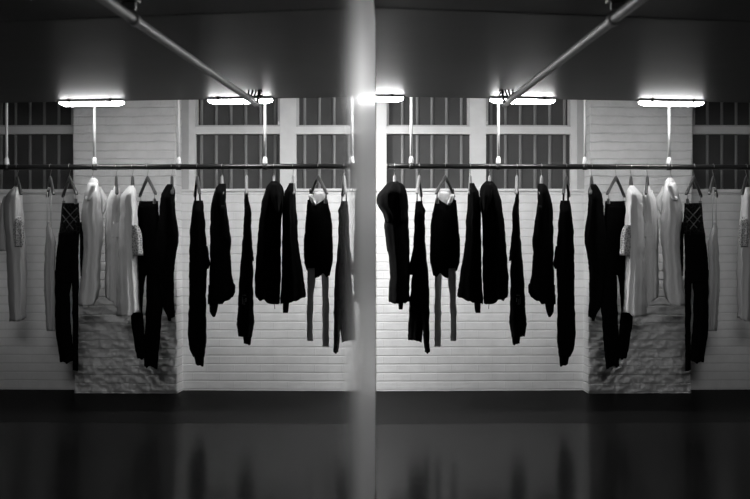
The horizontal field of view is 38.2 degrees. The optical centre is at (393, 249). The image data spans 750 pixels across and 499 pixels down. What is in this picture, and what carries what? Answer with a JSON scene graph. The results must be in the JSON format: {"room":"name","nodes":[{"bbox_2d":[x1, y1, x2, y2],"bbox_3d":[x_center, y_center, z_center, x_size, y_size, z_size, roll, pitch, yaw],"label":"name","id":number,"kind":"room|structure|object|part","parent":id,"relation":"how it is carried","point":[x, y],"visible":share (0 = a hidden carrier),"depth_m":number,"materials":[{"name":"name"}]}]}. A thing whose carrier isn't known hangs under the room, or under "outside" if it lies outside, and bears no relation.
{"room":"clothing store","nodes":[
{"label":"clothing store","id":0,"kind":"room"},
{"bbox_2d":[363,0,375,498],"bbox_3d":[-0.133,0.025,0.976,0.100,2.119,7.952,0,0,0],"label":"column","id":1,"kind":"structure","parent":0,"point":[369,25],"depth_m":3.71,"materials":[{"name":"white paint"}]},
{"bbox_2d":[0,0,362,498],"bbox_3d":[-0.086,0.027,0.675,0.007,2.116,4.550,0,0,0],"label":"wall mirror","id":2,"kind":"object","parent":1,"relation":"attached to","point":[181,181],"visible":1,"depth_m":0.42,"materials":[{"name":"clear glass"}]},
{"bbox_2d":[374,0,749,102],"bbox_3d":[0.617,-1.373,2.916,8.200,0.784,11.831,0,0,0],"label":"ceiling","id":3,"kind":"structure","parent":0,"point":[437,54],"depth_m":5.55,"materials":[{"name":"paint"}]},
{"bbox_2d":[376,94,403,101],"bbox_3d":[-0.151,-1.017,7.227,0.436,0.044,0.102,0,0,-2],"label":"fluorescent light","id":4,"kind":"object","parent":3,"relation":"attached to","point":[387,98],"visible":0.44,"depth_m":7.22,"materials":[{"name":"white plastic"}]},
{"bbox_2d":[376,97,402,101],"bbox_3d":[-0.152,-1.008,7.238,0.428,0.028,0.054,0,0,-2],"label":"diffuser","id":5,"kind":"object","parent":4,"relation":"attached to","point":[387,99],"depth_m":7.22,"materials":[{"name":"white plastic"}]},
{"bbox_2d":[489,97,555,103],"bbox_3d":[0.865,-1.005,7.263,0.436,0.044,0.102,0,0,-2],"label":"fluorescent light","id":6,"kind":"object","parent":3,"relation":"attached to","point":[521,100],"visible":0.82,"depth_m":7.25,"materials":[{"name":"white plastic"}]},
{"bbox_2d":[490,99,554,103],"bbox_3d":[0.865,-0.997,7.273,0.428,0.028,0.054,0,0,-2],"label":"diffuser","id":7,"kind":"object","parent":6,"relation":"attached to","point":[518,101],"depth_m":7.25,"materials":[{"name":"white plastic"}]},
{"bbox_2d":[374,7,749,22],"bbox_3d":[1.310,-1.019,4.788,2.956,0.040,0.028,0,0,-7],"label":"trim","id":8,"kind":"structure","parent":3,"relation":"attached to","point":[374,7],"depth_m":4.71,"materials":[{"name":"grey"}]},
{"bbox_2d":[387,97,749,169],"bbox_3d":[1.686,-1.110,7.529,3.470,1.110,0.045,0,0,-2],"label":"rail","id":9,"kind":"object","parent":3,"relation":"hanging from","point":[411,166],"visible":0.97,"depth_m":7.50,"materials":[{"name":"black metal"}]},
{"bbox_3d":[0.121,-1.146,7.475,0.019,1.038,0.019,0,0,45],"label":"support rod","id":10,"kind":"part","parent":9,"relation":"part of","materials":[{"name":"white metal"}]},
{"bbox_2d":[409,157,413,163],"bbox_3d":[0.121,-0.620,7.475,0.034,0.051,0.035,0,0,0],"label":"socket","id":11,"kind":"object","parent":9,"relation":"attached to","point":[411,161],"depth_m":7.46,"materials":[{"name":"white metal"}]},
{"bbox_2d":[408,185,429,353],"bbox_3d":[0.174,0.131,7.474,0.154,1.174,0.218,0,0,0],"label":"jumpsuit","id":12,"kind":"object","parent":9,"relation":"hanging from","point":[419,311],"visible":1,"depth_m":7.40,"materials":[{"name":"black fabric"}]},
{"bbox_3d":[0.155,0.494,7.505,0.116,0.300,0.131,0,0,0],"label":"leg","id":13,"kind":"part","parent":12,"relation":"part of","materials":[{"name":"black fabric"}]},
{"bbox_3d":[0.215,0.529,7.436,0.071,0.377,0.109,0,0,0],"label":"leg","id":14,"kind":"part","parent":12,"relation":"part of","materials":[{"name":"black fabric"}]},
{"bbox_2d":[416,163,422,196],"bbox_3d":[0.177,-0.488,7.476,0.024,0.228,0.410,0,0,5],"label":"hanger","id":15,"kind":"object","parent":9,"relation":"hanging from","point":[419,176],"visible":0.94,"depth_m":7.43,"materials":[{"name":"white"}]},
{"bbox_3d":[0.177,-0.446,7.476,0.024,0.143,0.410,0,0,5],"label":"wooden arm","id":16,"kind":"part","parent":15,"relation":"part of","materials":[{"name":"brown wood"}]},
{"bbox_2d":[435,163,454,202],"bbox_3d":[0.356,-0.459,7.483,0.025,0.286,0.410,0,0,21],"label":"hanger","id":17,"kind":"object","parent":9,"relation":"hanging from","point":[444,179],"visible":0.94,"depth_m":7.44,"materials":[{"name":"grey wood"}]},
{"bbox_2d":[430,189,459,346],"bbox_3d":[0.354,0.119,7.475,0.377,1.103,0.132,0,0,-41],"label":"corset top","id":18,"kind":"object","parent":17,"relation":"hanging from","point":[444,229],"visible":0.97,"depth_m":7.45,"materials":[{"name":"black fabric"}]},
{"bbox_2d":[438,192,450,203],"bbox_3d":[0.362,-0.343,7.530,0.045,0.132,0.161,0,0,40],"label":"cup","id":19,"kind":"object","parent":18,"relation":"on","point":[445,197],"depth_m":7.50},
{"bbox_3d":[0.356,-0.446,7.483,0.024,0.143,0.410,0,0,20],"label":"wooden arm","id":20,"kind":"part","parent":17,"relation":"part of","materials":[{"name":"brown wood"}]},
{"bbox_2d":[468,163,471,193],"bbox_3d":[0.530,-0.488,7.489,0.024,0.228,0.410,0,0,5],"label":"hanger","id":21,"kind":"object","parent":9,"relation":"hanging from","point":[470,176],"visible":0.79,"depth_m":7.43,"materials":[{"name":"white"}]},
{"bbox_3d":[0.530,-0.446,7.489,0.024,0.143,0.410,0,0,5],"label":"wooden arm","id":22,"kind":"part","parent":21,"relation":"part of","materials":[{"name":"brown wood"}]},
{"bbox_2d":[457,183,482,312],"bbox_3d":[0.531,-0.016,7.490,0.190,0.908,0.478,0,0,0],"label":"jacket","id":23,"kind":"object","parent":9,"relation":"hanging from","point":[470,282],"visible":1,"depth_m":7.29,"materials":[{"name":"black fabric"}]},
{"bbox_3d":[0.725,-1.146,7.496,0.019,1.038,0.019,0,0,45],"label":"support rod","id":24,"kind":"part","parent":9,"relation":"part of","materials":[{"name":"white metal"}]},
{"bbox_2d":[496,157,500,163],"bbox_3d":[0.725,-0.620,7.496,0.034,0.051,0.035,0,0,0],"label":"socket","id":25,"kind":"object","parent":9,"relation":"attached to","point":[498,160],"depth_m":7.48,"materials":[{"name":"white metal"}]},
{"bbox_2d":[514,163,518,194],"bbox_3d":[0.853,-0.488,7.500,0.024,0.228,0.410,0,0,8],"label":"hanger","id":26,"kind":"object","parent":9,"relation":"hanging from","point":[516,177],"visible":0.97,"depth_m":7.40,"materials":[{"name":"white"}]},
{"bbox_3d":[0.853,-0.446,7.500,0.024,0.143,0.410,0,0,8],"label":"wooden arm","id":27,"kind":"part","parent":26,"relation":"part of","materials":[{"name":"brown wood"}]},
{"bbox_2d":[509,191,526,344],"bbox_3d":[0.858,0.122,7.491,0.130,1.081,0.482,0,0,11],"label":"dress","id":28,"kind":"object","parent":26,"relation":"hanging from","point":[517,317],"visible":0.96,"depth_m":7.29,"materials":[{"name":"black fabric"}]},
{"bbox_3d":[0.845,0.589,7.480,0.075,0.148,0.101,0,0,0],"label":"leg","id":29,"kind":"part","parent":28,"relation":"part of","materials":[{"name":"black fabric"}]},
{"bbox_2d":[539,163,542,193],"bbox_3d":[1.024,-0.488,7.506,0.024,0.228,0.410,0,0,10],"label":"hanger","id":30,"kind":"object","parent":9,"relation":"hanging from","point":[541,176],"visible":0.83,"depth_m":7.45,"materials":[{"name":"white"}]},
{"bbox_2d":[528,184,555,316],"bbox_3d":[1.027,-0.001,7.506,0.191,0.934,0.484,0,0,12],"label":"jacket","id":31,"kind":"object","parent":30,"relation":"hanging from","point":[541,287],"visible":0.99,"depth_m":7.30,"materials":[{"name":"black fabric"}]},
{"bbox_3d":[0.982,-0.185,7.292,0.048,0.236,0.044,0,0,0],"label":"panel","id":32,"kind":"part","parent":31,"relation":"part of","materials":[{"name":"black fabric"}]},
{"bbox_2d":[553,185,575,366],"bbox_3d":[1.194,0.183,7.512,0.138,1.263,0.279,0,0,24],"label":"dress","id":33,"kind":"object","parent":9,"relation":"hanging from","point":[563,262],"visible":1,"depth_m":7.41,"materials":[{"name":"black fabric"}]},
{"bbox_2d":[562,163,570,196],"bbox_3d":[1.196,-0.488,7.512,0.024,0.228,0.410,0,0,15],"label":"hanger","id":34,"kind":"object","parent":9,"relation":"hanging from","point":[566,182],"visible":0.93,"depth_m":7.45,"materials":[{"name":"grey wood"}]},
{"bbox_3d":[1.196,-0.446,7.512,0.024,0.143,0.410,0,0,15],"label":"wooden arm","id":35,"kind":"part","parent":34,"relation":"part of","materials":[{"name":"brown wood"}]},
{"bbox_3d":[1.328,-1.146,7.517,0.015,1.038,0.015,0,0,-45],"label":"support rod","id":36,"kind":"part","parent":9,"relation":"part of","materials":[{"name":"white metal"}]},
{"bbox_2d":[582,157,587,163],"bbox_3d":[1.328,-0.620,7.517,0.034,0.051,0.035,0,0,0],"label":"socket","id":37,"kind":"object","parent":9,"relation":"attached to","point":[584,158],"depth_m":7.50,"materials":[{"name":"white ceramic"}]},
{"bbox_2d":[589,163,592,194],"bbox_3d":[1.374,-0.488,7.518,0.024,0.228,0.410,0,0,13],"label":"hanger","id":38,"kind":"object","parent":9,"relation":"hanging from","point":[591,176],"visible":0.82,"depth_m":7.43,"materials":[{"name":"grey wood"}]},
{"bbox_3d":[1.374,-0.446,7.518,0.024,0.143,0.410,0,0,13],"label":"wooden arm","id":39,"kind":"part","parent":38,"relation":"part of","materials":[{"name":"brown wood"}]},
{"bbox_2d":[584,184,606,320],"bbox_3d":[1.389,0.014,7.441,0.147,0.940,0.322,0,0,19],"label":"blazer","id":40,"kind":"object","parent":9,"relation":"hanging from","point":[595,229],"visible":0.96,"depth_m":7.32,"materials":[{"name":"black fabric"}]},
{"bbox_2d":[606,164,625,203],"bbox_3d":[1.544,-0.459,7.524,0.026,0.286,0.410,0,0,28],"label":"hanger","id":41,"kind":"object","parent":9,"relation":"hanging from","point":[615,179],"visible":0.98,"depth_m":7.49,"materials":[{"name":"grey wood"}]},
{"bbox_3d":[1.544,-0.446,7.524,0.024,0.143,0.410,0,0,28],"label":"wooden arm","id":42,"kind":"part","parent":41,"relation":"part of","materials":[{"name":"grey wood"}]},
{"bbox_2d":[601,201,632,368],"bbox_3d":[1.545,0.241,7.530,0.338,1.172,0.117,0,0,-39],"label":"trousers","id":43,"kind":"object","parent":41,"relation":"hanging from","point":[616,343],"visible":0.77,"depth_m":7.46,"materials":[{"name":"black fabric"}]},
{"bbox_3d":[1.496,0.475,7.497,0.148,0.704,0.157,0,0,0],"label":"leg","id":44,"kind":"part","parent":43,"relation":"part of","materials":[{"name":"black fabric"}]},
{"bbox_3d":[1.539,-0.068,7.523,0.320,0.489,0.086,0,0,-44],"label":"seat","id":45,"kind":"part","parent":43,"relation":"part of","materials":[{"name":"black fabric"}]},
{"bbox_3d":[1.616,0.450,7.573,0.131,0.651,0.134,0,0,0],"label":"leg","id":46,"kind":"part","parent":43,"relation":"part of","materials":[{"name":"black fabric"}]},
{"bbox_2d":[629,164,632,185],"bbox_3d":[1.649,-0.488,7.528,0.024,0.228,0.410,0,0,15],"label":"hanger","id":47,"kind":"object","parent":9,"relation":"hanging from","point":[630,178],"visible":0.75,"depth_m":7.49,"materials":[{"name":"silver metal"}]},
{"bbox_3d":[1.649,-0.446,7.528,0.024,0.143,0.410,0,0,15],"label":"wooden arm","id":48,"kind":"part","parent":47,"relation":"part of","materials":[{"name":"grey wood"}]},
{"bbox_2d":[620,186,646,315],"bbox_3d":[1.659,0.010,7.463,0.163,0.924,0.529,0,0,19],"label":"shirt","id":49,"kind":"object","parent":47,"relation":"hanging from","point":[632,240],"visible":0.96,"depth_m":7.25,"materials":[{"name":"fabric"}]},
{"bbox_2d":[644,170,648,194],"bbox_3d":[1.764,-0.488,7.532,0.024,0.228,0.410,0,0,15],"label":"hanger","id":50,"kind":"object","parent":9,"relation":"hanging from","point":[647,177],"visible":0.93,"depth_m":7.42,"materials":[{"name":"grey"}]},
{"bbox_2d":[643,186,658,307],"bbox_3d":[1.797,-0.020,7.590,0.123,0.877,0.487,0,0,14],"label":"shirt","id":51,"kind":"object","parent":50,"relation":"hanging from","point":[651,233],"visible":0.88,"depth_m":7.38,"materials":[{"name":"white fabric"}]},
{"bbox_3d":[1.916,-1.146,7.537,0.019,1.038,0.019,0,0,45],"label":"support rod","id":52,"kind":"part","parent":9,"relation":"part of","materials":[{"name":"white metal"}]},
{"bbox_2d":[666,157,671,163],"bbox_3d":[1.916,-0.620,7.537,0.034,0.051,0.035,0,0,0],"label":"socket","id":53,"kind":"object","parent":9,"relation":"attached to","point":[669,158],"depth_m":7.52,"materials":[{"name":"white ceramic"}]},
{"bbox_2d":[685,164,702,203],"bbox_3d":[2.092,-0.459,7.543,0.027,0.286,0.410,0,0,30],"label":"hanger","id":54,"kind":"object","parent":9,"relation":"hanging from","point":[693,179],"visible":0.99,"depth_m":7.52,"materials":[{"name":"grey wood"}]},
{"bbox_3d":[2.092,-0.446,7.543,0.024,0.143,0.410,0,0,30],"label":"wooden arm","id":55,"kind":"part","parent":54,"relation":"part of","materials":[{"name":"grey wood"}]},
{"bbox_2d":[680,203,708,370],"bbox_3d":[2.098,0.257,7.544,0.323,1.176,0.106,0,0,-43],"label":"trousers","id":56,"kind":"object","parent":54,"relation":"hanging from","point":[692,232],"visible":0.94,"depth_m":7.51,"materials":[{"name":"black fabric"}]},
{"bbox_3d":[2.038,0.491,7.493,0.053,0.708,0.136,0,0,16],"label":"leg","id":57,"kind":"part","parent":56,"relation":"part of","materials":[{"name":"black fabric"}]},
{"bbox_3d":[2.112,0.057,7.549,0.281,0.352,0.085,0,0,-38],"label":"seat","id":58,"kind":"part","parent":56,"relation":"part of","materials":[{"name":"black fabric"}]},
{"bbox_3d":[2.144,0.472,7.583,0.108,0.667,0.193,0,0,34],"label":"leg","id":59,"kind":"part","parent":56,"relation":"part of","materials":[{"name":"black fabric"}]},
{"bbox_2d":[708,166,717,197],"bbox_3d":[2.227,-0.488,7.548,0.025,0.228,0.410,0,0,23],"label":"hanger","id":60,"kind":"object","parent":9,"relation":"hanging from","point":[713,182],"visible":0.94,"depth_m":7.51,"materials":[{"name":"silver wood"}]},
{"bbox_3d":[2.227,-0.446,7.548,0.024,0.143,0.410,0,0,23],"label":"wooden arm","id":61,"kind":"part","parent":60,"relation":"part of","materials":[{"name":"grey wood"}]},
{"bbox_2d":[708,187,719,330],"bbox_3d":[2.231,0.069,7.548,0.083,1.009,0.286,0,0,21],"label":"slip","id":62,"kind":"object","parent":60,"relation":"hanging from","point":[713,248],"visible":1,"depth_m":7.44,"materials":[{"name":"grey fabric"}]},
{"bbox_2d":[740,164,749,194],"bbox_3d":[2.460,-0.488,7.556,0.025,0.228,0.410,0,0,26],"label":"hanger","id":63,"kind":"object","parent":9,"relation":"hanging from","point":[746,181],"visible":0.89,"depth_m":7.49,"materials":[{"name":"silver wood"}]},
{"bbox_2d":[736,187,749,320],"bbox_3d":[2.487,0.034,7.542,0.194,0.960,0.530,0,0,19],"label":"dress","id":64,"kind":"object","parent":63,"relation":"hanging from","point":[743,244],"visible":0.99,"depth_m":7.34,"materials":[{"name":"grey fabric"}]},
{"bbox_3d":[2.460,-0.446,7.556,0.024,0.143,0.410,0,0,26],"label":"wooden arm","id":65,"kind":"part","parent":63,"relation":"part of","materials":[{"name":"grey wood"}]},
{"label":"hanger","id":66,"kind":"object","parent":9,"relation":"hanging from","visible":0},
{"bbox_2d":[377,182,409,309],"bbox_3d":[0.017,-0.026,7.467,0.215,0.877,0.494,0,0,10],"label":"coat","id":67,"kind":"object","parent":66,"relation":"hanging from","point":[392,200],"visible":0.98,"depth_m":7.26,"materials":[{"name":"black fabric"}]},
{"bbox_2d":[377,182,407,221],"bbox_3d":[-0.009,-0.326,7.322,0.214,0.278,0.193,0,0,0],"label":"hood","id":68,"kind":"object","parent":67,"relation":"attached to","point":[392,200],"depth_m":7.24,"materials":[{"name":"black fabric"}]},
{"bbox_2d":[498,0,646,107],"bbox_3d":[0.984,-1.003,3.527,0.106,0.153,7.078,0,0,-4],"label":"ceiling pipe","id":69,"kind":"object","parent":3,"relation":"attached to","point":[622,8],"visible":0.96,"depth_m":4.92,"materials":[{"name":"grey metal"}]},
{"bbox_2d":[637,99,704,106],"bbox_3d":[1.872,-0.994,7.298,0.436,0.044,0.102,0,0,-2],"label":"fluorescent light","id":70,"kind":"object","parent":3,"relation":"attached to","point":[645,102],"visible":1,"depth_m":7.28,"materials":[{"name":"white plastic"}]},
{"bbox_2d":[375,389,749,498],"bbox_3d":[0.617,1.135,2.816,8.200,0.100,12.031,0,0,0],"label":"floor","id":71,"kind":"structure","parent":0,"point":[505,444],"depth_m":6.01,"materials":[{"name":"concrete"}]},
{"bbox_2d":[376,190,749,390],"bbox_3d":[0.613,-0.265,8.465,8.200,2.800,0.220,0,0,-2],"label":"wall","id":72,"kind":"structure","parent":0,"point":[483,356],"depth_m":8.37,"materials":[{"name":"white paint"}]},
{"bbox_2d":[376,97,576,188],"bbox_3d":[0.630,-1.063,8.402,1.597,1.204,0.088,0,0,-2],"label":"window","id":73,"kind":"structure","parent":72,"relation":"in","point":[445,130],"depth_m":8.41,"materials":[{"name":"white paint"}]},
{"bbox_3d":[0.267,-1.254,8.418,0.671,0.603,0.010,0,0,-2],"label":"pane","id":74,"kind":"part","parent":73,"relation":"part of","materials":[{"name":"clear glass"}]},
{"bbox_3d":[0.267,-0.683,8.418,0.671,0.440,0.010,0,0,-2],"label":"pane","id":75,"kind":"part","parent":73,"relation":"part of","materials":[{"name":"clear glass"}]},
{"bbox_3d":[0.265,-1.249,8.403,0.651,0.593,0.048,0,0,-2],"label":"sash","id":76,"kind":"part","parent":73,"relation":"part of","materials":[{"name":"grey paint"}]},
{"bbox_3d":[1.046,-1.255,8.445,0.686,0.599,0.010,0,0,-2],"label":"pane","id":77,"kind":"part","parent":73,"relation":"part of","materials":[{"name":"clear glass"}]},
{"bbox_3d":[1.044,-1.250,8.430,0.666,0.589,0.048,0,0,-2],"label":"sash","id":78,"kind":"part","parent":73,"relation":"part of","materials":[{"name":"grey paint"}]},
{"bbox_3d":[1.046,-0.685,8.445,0.686,0.443,0.010,0,0,-2],"label":"pane","id":79,"kind":"part","parent":73,"relation":"part of","materials":[{"name":"clear glass"}]},
{"bbox_2d":[376,189,583,191],"bbox_3d":[0.660,-0.460,8.396,1.672,0.018,0.102,0,0,-2],"label":"trim","id":80,"kind":"structure","parent":72,"relation":"attached to","point":[455,190],"depth_m":8.35,"materials":[{"name":"white paint"}]},
{"bbox_2d":[577,100,583,188],"bbox_3d":[1.463,-1.063,8.433,0.087,1.204,0.087,0,0,0],"label":"trim","id":81,"kind":"structure","parent":72,"relation":"attached to","point":[580,103],"depth_m":8.39,"materials":[{"name":"grey paint"}]},
{"bbox_2d":[692,191,740,192],"bbox_3d":[2.755,-0.450,8.468,1.015,0.018,0.104,0,0,-2],"label":"trim","id":82,"kind":"structure","parent":72,"relation":"attached to","point":[692,191],"depth_m":8.41,"materials":[{"name":"white paint"}]},
{"bbox_2d":[692,102,749,190],"bbox_3d":[2.750,-1.063,8.482,1.055,1.204,0.075,0,0,-2],"label":"window","id":83,"kind":"structure","parent":72,"relation":"in","point":[721,130],"depth_m":8.49,"materials":[{"name":"black glass"}]},
{"bbox_3d":[2.673,-0.688,8.502,0.706,0.449,0.010,0,0,-2],"label":"pane","id":84,"kind":"part","parent":83,"relation":"part of","materials":[{"name":"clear glass"}]},
{"bbox_3d":[2.671,-1.254,8.487,0.685,0.583,0.048,0,0,-2],"label":"sash","id":85,"kind":"part","parent":83,"relation":"part of","materials":[{"name":"grey paint"}]},
{"bbox_3d":[2.673,-1.258,8.502,0.706,0.593,0.010,0,0,-2],"label":"pane","id":86,"kind":"part","parent":83,"relation":"part of","materials":[{"name":"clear glass"}]},
{"bbox_2d":[583,100,692,393],"bbox_3d":[1.865,-0.290,8.284,0.800,2.750,0.229,0,0,-2],"label":"wall pier","id":87,"kind":"object","parent":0,"point":[617,132],"visible":0.5,"depth_m":8.20,"materials":[{"name":"brick"}]},
{"label":"hanger","id":88,"kind":"object","parent":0,"visible":0},
{"bbox_2d":[479,181,508,308],"bbox_3d":[0.692,-0.038,7.476,0.204,0.893,0.501,0,0,6],"label":"coat","id":89,"kind":"object","parent":88,"relation":"hanging from","point":[495,277],"visible":0.99,"depth_m":7.28,"materials":[{"name":"black fabric"}]},
{"bbox_3d":[1.930,-0.488,7.538,0.024,0.228,0.410,0,0,17],"label":"hanger","id":90,"kind":"object","parent":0,"visible":0},
{"bbox_2d":[656,178,684,305],"bbox_3d":[1.927,-0.050,7.542,0.205,0.906,0.505,0,0,15],"label":"coat","id":91,"kind":"object","parent":90,"relation":"hanging from","point":[668,201],"visible":1,"depth_m":7.33,"materials":[{"name":"fabric"}]}
]}

